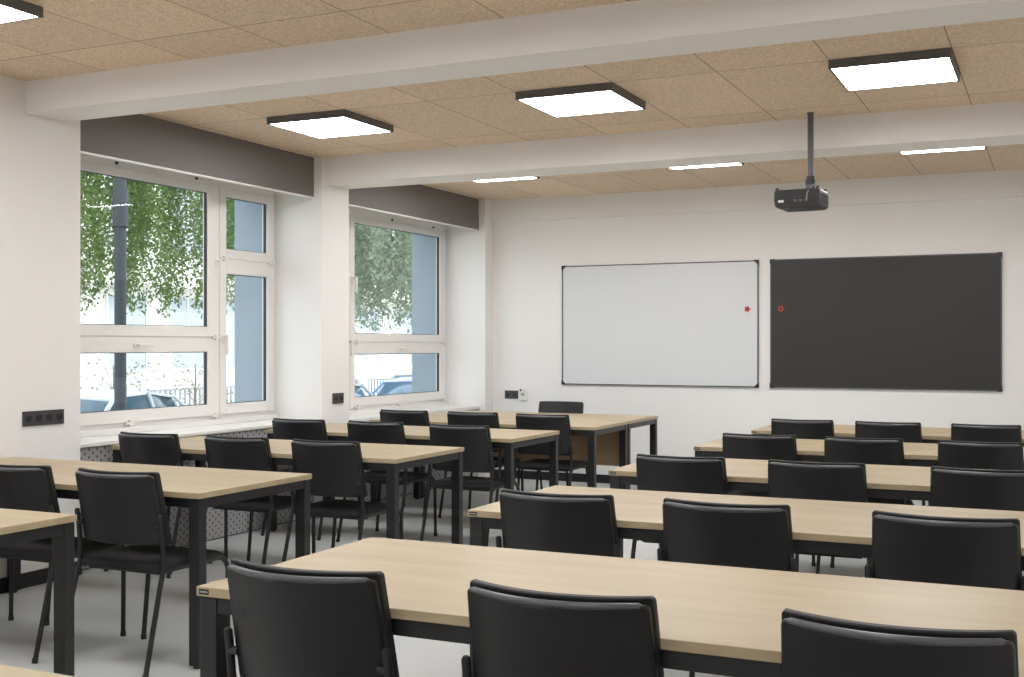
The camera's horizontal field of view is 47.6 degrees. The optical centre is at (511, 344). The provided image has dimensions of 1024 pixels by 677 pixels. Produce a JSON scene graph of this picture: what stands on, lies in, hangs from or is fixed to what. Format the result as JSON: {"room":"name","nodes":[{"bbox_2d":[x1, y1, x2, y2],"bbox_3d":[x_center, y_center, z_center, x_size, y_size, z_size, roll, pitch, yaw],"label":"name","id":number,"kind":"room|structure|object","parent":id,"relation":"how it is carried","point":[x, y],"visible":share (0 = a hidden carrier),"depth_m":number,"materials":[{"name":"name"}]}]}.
{"room":"classroom","nodes":[
{"label":"classroom","id":0,"kind":"room"},
{"bbox_2d":[0,75,492,577],"bbox_3d":[-3.209,0.168,6.665,0.865,3.825,12.850,0,0,25],"label":"wall","id":1,"kind":"structure","parent":0,"point":[40,156],"depth_m":9.29,"materials":[{"name":"white paint"}]},
{"bbox_2d":[0,561,81,593],"bbox_3d":[-4.028,1.337,3.880,0.014,0.085,6.810,0,0,25],"label":"baseboard","id":2,"kind":"structure","parent":1,"relation":"attached to","point":[37,577],"depth_m":6.62,"materials":[{"name":"black"}]},
{"bbox_2d":[22,409,63,426],"bbox_3d":[-2.708,0.422,6.693,0.017,0.085,0.299,0,0,25],"label":"wall socket","id":3,"kind":"object","parent":1,"relation":"attached to","point":[42,417],"visible":1,"depth_m":6.68,"materials":[{"name":"grey plastic"}]},
{"bbox_2d":[26,415,31,422],"bbox_3d":[-2.749,0.423,6.601,0.003,0.043,0.043,0,0,25],"label":"outlet","id":4,"kind":"object","parent":3,"relation":"attached to","point":[28,417],"depth_m":6.60,"materials":[{"name":"black plastic"}]},
{"bbox_2d":[36,414,41,421],"bbox_3d":[-2.717,0.423,6.669,0.003,0.043,0.043,0,0,25],"label":"outlet","id":5,"kind":"object","parent":3,"relation":"attached to","point":[38,416],"depth_m":6.67,"materials":[{"name":"black plastic"}]},
{"bbox_2d":[46,414,51,420],"bbox_3d":[-2.685,0.423,6.737,0.003,0.043,0.043,0,0,25],"label":"outlet","id":6,"kind":"object","parent":3,"relation":"attached to","point":[48,416],"depth_m":6.73,"materials":[{"name":"black plastic"}]},
{"bbox_2d":[56,413,61,419],"bbox_3d":[-2.653,0.423,6.805,0.003,0.043,0.043,0,0,25],"label":"outlet","id":7,"kind":"object","parent":3,"relation":"attached to","point":[58,415],"depth_m":6.80,"materials":[{"name":"black plastic"}]},
{"bbox_2d":[80,153,277,447],"bbox_3d":[-2.318,-0.325,8.236,0.475,1.910,2.530,0,0,25],"label":"window","id":8,"kind":"structure","parent":1,"relation":"in","point":[210,339],"depth_m":8.69,"materials":[{"name":"white plastic"}]},
{"bbox_2d":[118,165,163,174],"bbox_3d":[-2.575,-1.216,8.062,0.012,0.022,0.432,0,0,25],"label":"vent","id":9,"kind":"object","parent":8,"relation":"attached to","point":[132,169],"depth_m":8.05,"materials":[{"name":"white plastic"}]},
{"bbox_2d":[80,428,312,569],"bbox_3d":[-2.135,1.008,8.150,0.030,0.745,2.522,0,0,25],"label":"radiator cover","id":10,"kind":"object","parent":1,"relation":"attached to","point":[238,521],"visible":0.23,"depth_m":8.20,"materials":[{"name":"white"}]},
{"bbox_2d":[80,114,313,198],"bbox_3d":[-2.129,-1.331,8.147,0.023,0.326,2.528,0,0,25],"label":"trim","id":11,"kind":"structure","parent":1,"relation":"attached to","point":[139,139],"depth_m":8.00,"materials":[{"name":"grey paint"}]},
{"bbox_2d":[332,393,343,403],"bbox_3d":[-1.414,0.438,9.457,0.016,0.085,0.155,0,0,25],"label":"wall socket","id":12,"kind":"object","parent":1,"relation":"attached to","point":[337,398],"visible":1,"depth_m":9.44,"materials":[{"name":"grey plastic"}]},
{"bbox_2d":[349,406,477,500],"bbox_3d":[-0.894,1.008,10.799,0.030,0.745,2.532,0,0,25],"label":"radiator cover","id":13,"kind":"object","parent":1,"relation":"attached to","point":[437,474],"visible":0.16,"depth_m":10.66,"materials":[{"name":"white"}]},
{"bbox_2d":[349,184,478,230],"bbox_3d":[-0.888,-1.331,10.796,0.023,0.326,2.538,0,0,25],"label":"trim","id":14,"kind":"structure","parent":1,"relation":"attached to","point":[420,202],"depth_m":10.86,"materials":[{"name":"grey paint"}]},
{"bbox_2d":[349,206,479,421],"bbox_3d":[-1.078,-0.292,10.885,0.475,1.910,2.540,0,0,25],"label":"window","id":15,"kind":"structure","parent":1,"relation":"in","point":[359,343],"depth_m":11.22,"materials":[{"name":"white plastic"}]},
{"bbox_2d":[393,221,415,225],"bbox_3d":[-1.047,-1.183,11.325,0.012,0.022,0.434,0,0,25],"label":"vent","id":16,"kind":"object","parent":15,"relation":"attached to","point":[395,223],"depth_m":11.33,"materials":[{"name":"white plastic"}]},
{"bbox_2d":[26,0,1023,121],"bbox_3d":[0.085,-1.415,5.426,6.350,0.200,0.300,0,0,25],"label":"ceiling beam","id":17,"kind":"structure","parent":1,"relation":"attached to","point":[639,29],"depth_m":5.38,"materials":[{"name":"white paint"}]},
{"bbox_2d":[324,101,1023,188],"bbox_3d":[1.358,-1.400,8.146,6.350,0.230,0.355,0,0,25],"label":"ceiling beam","id":18,"kind":"structure","parent":1,"relation":"attached to","point":[1002,123],"depth_m":8.02,"materials":[{"name":"white paint"}]},
{"bbox_2d":[0,0,1023,199],"bbox_3d":[-0.311,-1.620,5.308,7.265,0.250,12.850,0,0,25],"label":"ceiling","id":19,"kind":"structure","parent":0,"point":[785,81],"depth_m":6.68,"materials":[{"name":"brown wood"}]},
{"bbox_2d":[0,0,42,24],"bbox_3d":[-2.479,-1.472,4.998,0.604,0.047,0.604,0,0,25],"label":"ceiling light","id":20,"kind":"object","parent":19,"relation":"attached to","point":[11,11],"visible":1,"depth_m":5.09,"materials":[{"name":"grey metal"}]},
{"bbox_2d":[0,5,35,22],"bbox_3d":[-2.479,-1.456,4.998,0.579,0.009,0.579,0,0,25],"label":"diffuser","id":21,"kind":"object","parent":20,"relation":"attached to","point":[8,13],"depth_m":5.09,"materials":[{"name":"white plastic"}]},
{"bbox_2d":[267,109,392,138],"bbox_3d":[-1.211,-1.472,7.778,0.604,0.047,0.604,0,0,25],"label":"ceiling light","id":22,"kind":"object","parent":19,"relation":"attached to","point":[333,123],"visible":1,"depth_m":7.66,"materials":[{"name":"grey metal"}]},
{"bbox_2d":[271,117,388,137],"bbox_3d":[-1.211,-1.456,7.778,0.579,0.009,0.579,0,0,25],"label":"diffuser","id":23,"kind":"object","parent":22,"relation":"attached to","point":[316,127],"depth_m":7.73,"materials":[{"name":"white plastic"}]},
{"bbox_2d":[473,176,539,182],"bbox_3d":[-0.159,-1.472,9.996,0.604,0.047,0.604,0,0,25],"label":"ceiling light","id":24,"kind":"object","parent":19,"relation":"attached to","point":[538,177],"visible":0.23,"depth_m":10.21,"materials":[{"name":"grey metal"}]},
{"bbox_2d":[476,177,534,181],"bbox_3d":[-0.159,-1.456,9.996,0.579,0.009,0.579,0,0,25],"label":"diffuser","id":25,"kind":"object","parent":24,"relation":"attached to","point":[524,178],"depth_m":10.21,"materials":[{"name":"white plastic"}]},
{"bbox_2d":[515,82,645,117],"bbox_3d":[0.422,-1.472,7.013,0.604,0.047,0.604,0,0,25],"label":"ceiling light","id":26,"kind":"object","parent":19,"relation":"attached to","point":[608,97],"visible":1,"depth_m":6.90,"materials":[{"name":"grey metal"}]},
{"bbox_2d":[521,91,640,116],"bbox_3d":[0.422,-1.456,7.013,0.579,0.009,0.579,0,0,25],"label":"diffuser","id":27,"kind":"object","parent":26,"relation":"attached to","point":[553,103],"depth_m":6.96,"materials":[{"name":"white plastic"}]},
{"bbox_2d":[669,163,743,169],"bbox_3d":[1.474,-1.472,9.231,0.604,0.047,0.604,0,0,25],"label":"ceiling light","id":28,"kind":"object","parent":19,"relation":"attached to","point":[732,164],"visible":0.18,"depth_m":9.46,"materials":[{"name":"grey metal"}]},
{"bbox_2d":[774,112,828,211],"bbox_3d":[1.879,-1.185,7.526,0.298,0.620,0.286,0,0,28],"label":"projector","id":29,"kind":"object","parent":19,"relation":"hanging from","point":[811,198],"visible":1,"depth_m":7.46,"materials":[{"name":"black plastic"}]},
{"bbox_2d":[821,193,826,203],"bbox_3d":[2.000,-0.935,7.441,0.003,0.060,0.170,0,0,28],"label":"vent grille","id":30,"kind":"object","parent":29,"relation":"attached to","point":[823,196],"depth_m":7.42,"materials":[{"name":"black plastic"}]},
{"bbox_2d":[828,47,959,91],"bbox_3d":[2.064,-1.472,6.244,0.604,0.047,0.604,0,0,25],"label":"ceiling light","id":31,"kind":"object","parent":19,"relation":"attached to","point":[933,66],"visible":1,"depth_m":6.12,"materials":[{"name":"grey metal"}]},
{"bbox_2d":[832,58,956,89],"bbox_3d":[2.064,-1.456,6.244,0.579,0.009,0.579,0,0,25],"label":"diffuser","id":32,"kind":"object","parent":31,"relation":"attached to","point":[859,73],"depth_m":6.19,"materials":[{"name":"white plastic"}]},
{"bbox_2d":[899,146,985,154],"bbox_3d":[3.116,-1.472,8.462,0.604,0.047,0.604,0,0,25],"label":"ceiling light","id":33,"kind":"object","parent":19,"relation":"attached to","point":[970,148],"visible":0.18,"depth_m":8.69,"materials":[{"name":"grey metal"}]},
{"bbox_2d":[0,478,1023,676],"bbox_3d":[-0.311,1.480,5.308,7.265,0.200,12.850,0,0,25],"label":"floor","id":34,"kind":"structure","parent":0,"point":[100,650],"depth_m":6.02,"materials":[{"name":"grey plastic"}]},
{"bbox_2d":[8,559,13,620],"bbox_3d":[-2.837,0.959,5.684,0.519,0.847,0.567,0,0,25],"label":"chair","id":35,"kind":"object","parent":34,"relation":"on","point":[11,561],"visible":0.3,"depth_m":5.81,"materials":[{"name":"black metal"}]},
{"bbox_2d":[0,664,75,676],"bbox_3d":[-0.403,1.005,1.544,2.000,0.750,0.835,0,0,25],"label":"desk","id":36,"kind":"object","parent":34,"relation":"on","point":[5,670],"visible":1,"depth_m":2.22,"materials":[{"name":"brown wood"}]},
{"bbox_2d":[0,508,76,675],"bbox_3d":[-2.694,1.005,4.351,2.007,0.750,0.825,0,0,25],"label":"desk","id":37,"kind":"object","parent":34,"relation":"on","point":[16,526],"visible":1,"depth_m":4.26,"materials":[{"name":"brown wood"}]},
{"bbox_2d":[0,464,125,663],"bbox_3d":[-2.171,0.959,5.372,0.519,0.847,0.567,0,0,25],"label":"chair","id":38,"kind":"object","parent":34,"relation":"on","point":[22,487],"visible":0.57,"depth_m":5.13,"materials":[{"name":"black"}]},
{"bbox_2d":[74,467,229,676],"bbox_3d":[-1.611,0.959,5.108,0.519,0.847,0.567,0,0,25],"label":"chair","id":39,"kind":"object","parent":34,"relation":"on","point":[122,508],"visible":0.92,"depth_m":4.90,"materials":[{"name":"black"}]},
{"bbox_2d":[0,457,311,668],"bbox_3d":[-2.057,1.005,5.709,2.007,0.750,0.825,0,0,25],"label":"desk","id":40,"kind":"object","parent":34,"relation":"on","point":[196,489],"visible":0.7,"depth_m":5.36,"materials":[{"name":"brown wood"}]},
{"bbox_2d":[104,431,227,578],"bbox_3d":[-2.134,0.959,7.197,0.519,0.847,0.567,0,0,25],"label":"chair","id":41,"kind":"object","parent":34,"relation":"on","point":[135,448],"visible":0.52,"depth_m":6.96,"materials":[{"name":"black"}]},
{"bbox_2d":[203,435,315,564],"bbox_3d":[-1.532,0.959,6.915,0.519,0.847,0.567,0,0,25],"label":"chair","id":42,"kind":"object","parent":34,"relation":"on","point":[239,453],"visible":0.58,"depth_m":6.70,"materials":[{"name":"black"}]},
{"bbox_2d":[111,436,463,546],"bbox_3d":[-1.396,1.005,7.179,2.052,0.750,0.825,0,0,25],"label":"desk","id":43,"kind":"object","parent":34,"relation":"on","point":[390,458],"visible":0.5,"depth_m":6.90,"materials":[{"name":"brown wood"}]},
{"bbox_2d":[223,557,398,676],"bbox_3d":[-0.433,0.959,2.977,0.519,0.847,0.567,0,0,25],"label":"chair","id":44,"kind":"object","parent":34,"relation":"on","point":[288,622],"visible":1,"depth_m":2.75,"materials":[{"name":"black"}]},
{"bbox_2d":[261,418,360,540],"bbox_3d":[-1.466,0.959,8.518,0.519,0.847,0.567,0,0,25],"label":"chair","id":45,"kind":"object","parent":34,"relation":"on","point":[284,429],"visible":0.39,"depth_m":8.28,"materials":[{"name":"black"}]},
{"bbox_2d":[282,439,403,561],"bbox_3d":[-0.972,0.959,6.653,0.519,0.847,0.567,0,0,25],"label":"chair","id":46,"kind":"object","parent":34,"relation":"on","point":[336,468],"visible":0.79,"depth_m":6.44,"materials":[{"name":"black"}]},
{"bbox_2d":[336,420,436,541],"bbox_3d":[-0.881,0.959,8.244,0.519,0.847,0.567,0,0,25],"label":"chair","id":47,"kind":"object","parent":34,"relation":"on","point":[361,431],"visible":0.52,"depth_m":8.05,"materials":[{"name":"black"}]},
{"bbox_2d":[372,409,429,516],"bbox_3d":[-0.812,0.959,9.642,0.519,0.847,0.567,0,0,25],"label":"chair","id":48,"kind":"object","parent":34,"relation":"on","point":[408,417],"visible":0.31,"depth_m":9.39,"materials":[{"name":"black"}]},
{"bbox_2d":[266,423,559,530],"bbox_3d":[-0.736,1.005,8.530,2.007,0.750,0.825,0,0,25],"label":"desk","id":49,"kind":"object","parent":34,"relation":"on","point":[506,439],"visible":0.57,"depth_m":8.29,"materials":[{"name":"brown wood"}]},
{"bbox_2d":[420,424,519,540],"bbox_3d":[-0.280,0.959,7.891,0.519,0.847,0.567,0,0,25],"label":"chair","id":50,"kind":"object","parent":34,"relation":"on","point":[476,442],"visible":0.73,"depth_m":7.67,"materials":[{"name":"black"}]},
{"bbox_2d":[438,411,523,517],"bbox_3d":[-0.242,0.959,9.375,0.519,0.847,0.567,0,0,25],"label":"chair","id":51,"kind":"object","parent":34,"relation":"on","point":[491,419],"visible":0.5,"depth_m":9.14,"materials":[{"name":"black"}]},
{"bbox_2d":[370,415,628,501],"bbox_3d":[-0.116,1.005,9.620,2.010,0.750,0.775,0,0,25],"label":"desk","id":52,"kind":"object","parent":34,"relation":"on","point":[590,428],"visible":0.38,"depth_m":9.37,"materials":[{"name":"brown wood"}]},
{"bbox_2d":[421,410,657,497],"bbox_3d":[0.218,1.005,10.332,2.010,0.750,0.775,0,0,25],"label":"desk","id":53,"kind":"object","parent":34,"relation":"on","point":[607,445],"visible":0.27,"depth_m":9.81,"materials":[{"name":"brown wood"}]},
{"bbox_2d":[514,413,587,490],"bbox_3d":[0.305,0.959,9.091,0.519,0.847,0.567,0,0,25],"label":"chair","id":54,"kind":"object","parent":34,"relation":"on","point":[561,423],"visible":0.76,"depth_m":8.89,"materials":[{"name":"black"}]},
{"bbox_2d":[517,401,587,488],"bbox_3d":[0.389,0.959,10.709,0.519,0.847,0.567,0,0,25],"label":"chair","id":55,"kind":"object","parent":34,"relation":"on","point":[544,406],"visible":0.3,"depth_m":10.89,"materials":[{"name":"black"}]},
{"bbox_2d":[496,488,619,557],"bbox_3d":[0.231,0.959,4.372,0.519,0.847,0.567,0,0,25],"label":"chair","id":56,"kind":"object","parent":34,"relation":"on","point":[549,522],"visible":0.48,"depth_m":4.14,"materials":[{"name":"black"}]},
{"bbox_2d":[461,579,663,676],"bbox_3d":[0.176,0.959,2.708,0.519,0.847,0.567,0,0,25],"label":"chair","id":57,"kind":"object","parent":34,"relation":"on","point":[515,632],"visible":1,"depth_m":2.47,"materials":[{"name":"black"}]},
{"bbox_2d":[197,537,1023,676],"bbox_3d":[0.264,1.005,2.987,2.000,0.750,0.857,0,0,25],"label":"desk","id":58,"kind":"object","parent":34,"relation":"on","point":[714,619],"visible":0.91,"depth_m":2.94,"materials":[{"name":"brown wood"}]},
{"bbox_2d":[631,454,728,558],"bbox_3d":[0.882,0.959,5.751,0.519,0.847,0.567,0,0,25],"label":"chair","id":59,"kind":"object","parent":34,"relation":"on","point":[704,475],"visible":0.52,"depth_m":5.52,"materials":[{"name":"black"}]},
{"bbox_2d":[657,497,796,676],"bbox_3d":[0.799,0.959,4.117,0.519,0.847,0.567,0,0,25],"label":"chair","id":60,"kind":"object","parent":34,"relation":"on","point":[755,536],"visible":0.57,"depth_m":3.89,"materials":[{"name":"black"}]},
{"bbox_2d":[468,485,1023,675],"bbox_3d":[0.917,1.005,4.381,2.000,0.750,0.857,0,0,25],"label":"desk","id":61,"kind":"object","parent":34,"relation":"on","point":[818,526],"visible":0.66,"depth_m":4.37,"materials":[{"name":"brown wood"}]},
{"bbox_2d":[722,433,815,571],"bbox_3d":[1.549,0.959,7.103,0.519,0.847,0.567,0,0,25],"label":"chair","id":62,"kind":"object","parent":34,"relation":"on","point":[735,446],"visible":0.42,"depth_m":6.88,"materials":[{"name":"black"}]},
{"bbox_2d":[608,456,989,557],"bbox_3d":[1.568,1.005,5.771,2.000,0.750,0.857,0,0,25],"label":"desk","id":63,"kind":"object","parent":34,"relation":"on","point":[883,481],"visible":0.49,"depth_m":5.55,"materials":[{"name":"brown wood"}]},
{"bbox_2d":[771,418,834,439],"bbox_3d":[2.148,0.959,8.465,0.519,0.847,0.567,0,0,25],"label":"chair","id":64,"kind":"object","parent":34,"relation":"on","point":[802,429],"visible":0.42,"depth_m":8.23,"materials":[{"name":"black"}]},
{"bbox_2d":[768,459,871,565],"bbox_3d":[1.466,0.959,5.478,0.519,0.847,0.567,0,0,25],"label":"chair","id":65,"kind":"object","parent":34,"relation":"on","point":[847,482],"visible":0.33,"depth_m":5.25,"materials":[{"name":"black"}]},
{"bbox_2d":[694,439,1023,493],"bbox_3d":[2.208,1.005,7.139,2.000,0.750,0.857,0,0,25],"label":"desk","id":66,"kind":"object","parent":34,"relation":"on","point":[808,450],"visible":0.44,"depth_m":6.96,"materials":[{"name":"brown wood"}]},
{"bbox_2d":[816,436,913,573],"bbox_3d":[2.097,0.959,6.846,0.519,0.847,0.567,0,0,25],"label":"chair","id":67,"kind":"object","parent":34,"relation":"on","point":[874,451],"visible":0.47,"depth_m":6.62,"materials":[{"name":"black"}]},
{"bbox_2d":[751,425,1023,446],"bbox_3d":[2.844,1.005,8.497,2.000,0.750,0.857,0,0,25],"label":"desk","id":68,"kind":"object","parent":34,"relation":"on","point":[929,434],"visible":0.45,"depth_m":8.40,"materials":[{"name":"brown wood"}]},
{"bbox_2d":[855,421,929,505],"bbox_3d":[2.678,0.959,8.206,0.519,0.847,0.567,0,0,25],"label":"chair","id":69,"kind":"object","parent":34,"relation":"on","point":[910,432],"visible":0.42,"depth_m":7.97,"materials":[{"name":"black"}]},
{"bbox_2d":[781,608,1018,676],"bbox_3d":[0.817,0.959,2.414,0.519,0.847,0.567,0,0,25],"label":"chair","id":70,"kind":"object","parent":34,"relation":"on","point":[812,645],"visible":1,"depth_m":2.19,"materials":[{"name":"black"}]},
{"bbox_2d":[865,510,1023,590],"bbox_3d":[1.433,0.959,3.809,0.519,0.847,0.567,0,0,25],"label":"chair","id":71,"kind":"object","parent":34,"relation":"on","point":[974,552],"visible":0.57,"depth_m":3.58,"materials":[{"name":"black"}]},
{"bbox_2d":[930,466,1023,570],"bbox_3d":[2.114,0.959,5.174,0.519,0.847,0.567,0,0,25],"label":"chair","id":72,"kind":"object","parent":34,"relation":"on","point":[949,486],"visible":0.41,"depth_m":4.96,"materials":[{"name":"black"}]},
{"bbox_2d":[938,440,1023,469],"bbox_3d":[2.663,0.959,6.581,0.519,0.847,0.567,0,0,25],"label":"chair","id":73,"kind":"object","parent":34,"relation":"on","point":[954,454],"visible":0.42,"depth_m":6.35,"materials":[{"name":"black"}]},
{"bbox_2d":[951,423,1021,441],"bbox_3d":[3.253,0.959,7.948,0.519,0.847,0.567,0,0,25],"label":"chair","id":74,"kind":"object","parent":34,"relation":"on","point":[959,432],"visible":0.39,"depth_m":7.71,"materials":[{"name":"black"}]},
{"bbox_2d":[493,197,1023,474],"bbox_3d":[2.511,-0.058,10.943,6.935,2.875,0.250,0,0,25],"label":"wall","id":75,"kind":"structure","parent":0,"point":[528,256],"depth_m":11.00,"materials":[{"name":"white paint"}]},
{"bbox_2d":[505,390,517,398],"bbox_3d":[-0.007,0.517,11.975,0.150,0.085,0.016,0,0,25],"label":"wall socket","id":76,"kind":"object","parent":75,"relation":"attached to","point":[509,394],"visible":1,"depth_m":11.97,"materials":[{"name":"grey plastic"}]},
{"bbox_2d":[519,388,526,400],"bbox_3d":[0.114,0.514,11.910,0.080,0.124,0.032,0,0,25],"label":"thermostat","id":77,"kind":"object","parent":75,"relation":"attached to","point":[522,391],"visible":1,"depth_m":11.90,"materials":[{"name":"white plastic"}]},
{"bbox_2d":[493,469,609,483],"bbox_3d":[2.629,1.337,10.742,6.250,0.085,0.014,0,0,25],"label":"baseboard","id":78,"kind":"structure","parent":75,"relation":"attached to","point":[576,477],"depth_m":11.73,"materials":[{"name":"black"}]},
{"bbox_2d":[561,260,758,387],"bbox_3d":[1.409,-0.194,11.306,1.998,1.199,0.026,0,0,25],"label":"whiteboard","id":79,"kind":"object","parent":75,"relation":"attached to","point":[684,323],"visible":1,"depth_m":11.28,"materials":[{"name":"white ceramic"}]},
{"bbox_2d":[492,169,1023,222],"bbox_3d":[2.625,-1.390,10.732,6.250,0.250,0.035,0,0,25],"label":"trim","id":80,"kind":"structure","parent":75,"relation":"attached to","point":[1003,183],"depth_m":10.90,"materials":[{"name":"white paint"}]},
{"bbox_2d":[770,252,1001,391],"bbox_3d":[3.315,-0.195,10.414,2.000,1.201,0.026,0,0,25],"label":"blackboard","id":81,"kind":"object","parent":75,"relation":"attached to","point":[903,322],"visible":1,"depth_m":10.39,"materials":[{"name":"ceramic"}]},
{"label":"outside","id":82,"kind":"structure","parent":0,"visible":0},
{"bbox_3d":[-15.115,2.330,45.727,53.835,0.300,110.000,0,0,25],"label":"ground","id":83,"kind":"structure","parent":82,"visible":0},
{"bbox_2d":[80,355,166,390],"bbox_3d":[-7.299,1.062,20.854,1.627,2.038,1.920,0,0,4],"label":"sapling","id":84,"kind":"object","parent":83,"relation":"on","point":[88,363],"visible":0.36,"depth_m":20.90,"materials":[{"name":"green plant"}]},
{"bbox_2d":[80,389,197,437],"bbox_3d":[-6.213,1.433,17.144,1.900,1.495,4.220,0,0,13],"label":"car","id":85,"kind":"object","parent":83,"relation":"on","point":[90,400],"visible":0.06,"depth_m":17.13,"materials":[{"name":"white paint"}]},
{"bbox_2d":[129,354,233,404],"bbox_3d":[-6.277,1.083,22.767,2.101,1.996,2.014,0,0,25],"label":"sapling","id":86,"kind":"object","parent":83,"relation":"on","point":[192,384],"visible":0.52,"depth_m":22.90,"materials":[{"name":"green plant"}]},
{"bbox_2d":[80,175,411,405],"bbox_3d":[-11.098,-1.745,35.012,6.800,7.850,48.600,0,0,25],"label":"building","id":87,"kind":"structure","parent":83,"relation":"on","point":[374,366],"depth_m":31.90,"materials":[{"name":"white"}]},
{"bbox_2d":[218,383,373,424],"bbox_3d":[-3.966,1.433,21.944,1.900,1.495,4.220,0,0,19],"label":"car","id":88,"kind":"object","parent":83,"relation":"on","point":[359,392],"visible":0.02,"depth_m":22.88,"materials":[{"name":"blue paint"}]},
{"bbox_2d":[368,376,411,395],"bbox_3d":[-1.640,1.433,25.735,1.900,1.495,4.220,0,0,25],"label":"car","id":89,"kind":"object","parent":83,"relation":"on","point":[399,385],"visible":0.06,"depth_m":24.54,"materials":[{"name":"blue paint"}]},
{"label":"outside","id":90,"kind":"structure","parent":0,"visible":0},
{"bbox_3d":[7.117,2.130,35.315,4.735,0.100,110.000,0,0,25],"label":"pavement","id":91,"kind":"object","parent":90,"visible":0},
{"bbox_2d":[112,177,127,434],"bbox_3d":[-3.893,-0.070,11.540,0.240,4.300,0.240,0,0,25],"label":"utility pole","id":92,"kind":"object","parent":91,"relation":"on","point":[119,193],"visible":0.37,"depth_m":11.49,"materials":[{"name":"metal"}]},
{"bbox_2d":[80,171,234,319],"bbox_3d":[-4.766,-1.437,14.771,4.464,7.051,7.332,0,0,33],"label":"tree","id":93,"kind":"object","parent":91,"relation":"on","point":[140,193],"visible":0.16,"depth_m":14.08,"materials":[{"name":"green plant"}]},
{"bbox_2d":[226,216,411,332],"bbox_3d":[-2.136,-1.378,19.613,4.263,6.932,6.073,0,0,31],"label":"tree","id":94,"kind":"object","parent":91,"relation":"on","point":[376,263],"visible":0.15,"depth_m":18.21,"materials":[{"name":"green plant"}]},
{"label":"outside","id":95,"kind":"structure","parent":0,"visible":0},
{"bbox_3d":[-2.317,2.130,39.733,5.900,0.100,110.000,0,0,25],"label":"pavement","id":96,"kind":"object","parent":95,"visible":0},
{"bbox_2d":[95,376,393,425],"bbox_3d":[-6.550,1.455,25.153,0.320,1.250,24.320,0,0,25],"label":"fence","id":97,"kind":"object","parent":96,"relation":"on","point":[364,380],"visible":0.12,"depth_m":25.05,"materials":[{"name":"white metal"}]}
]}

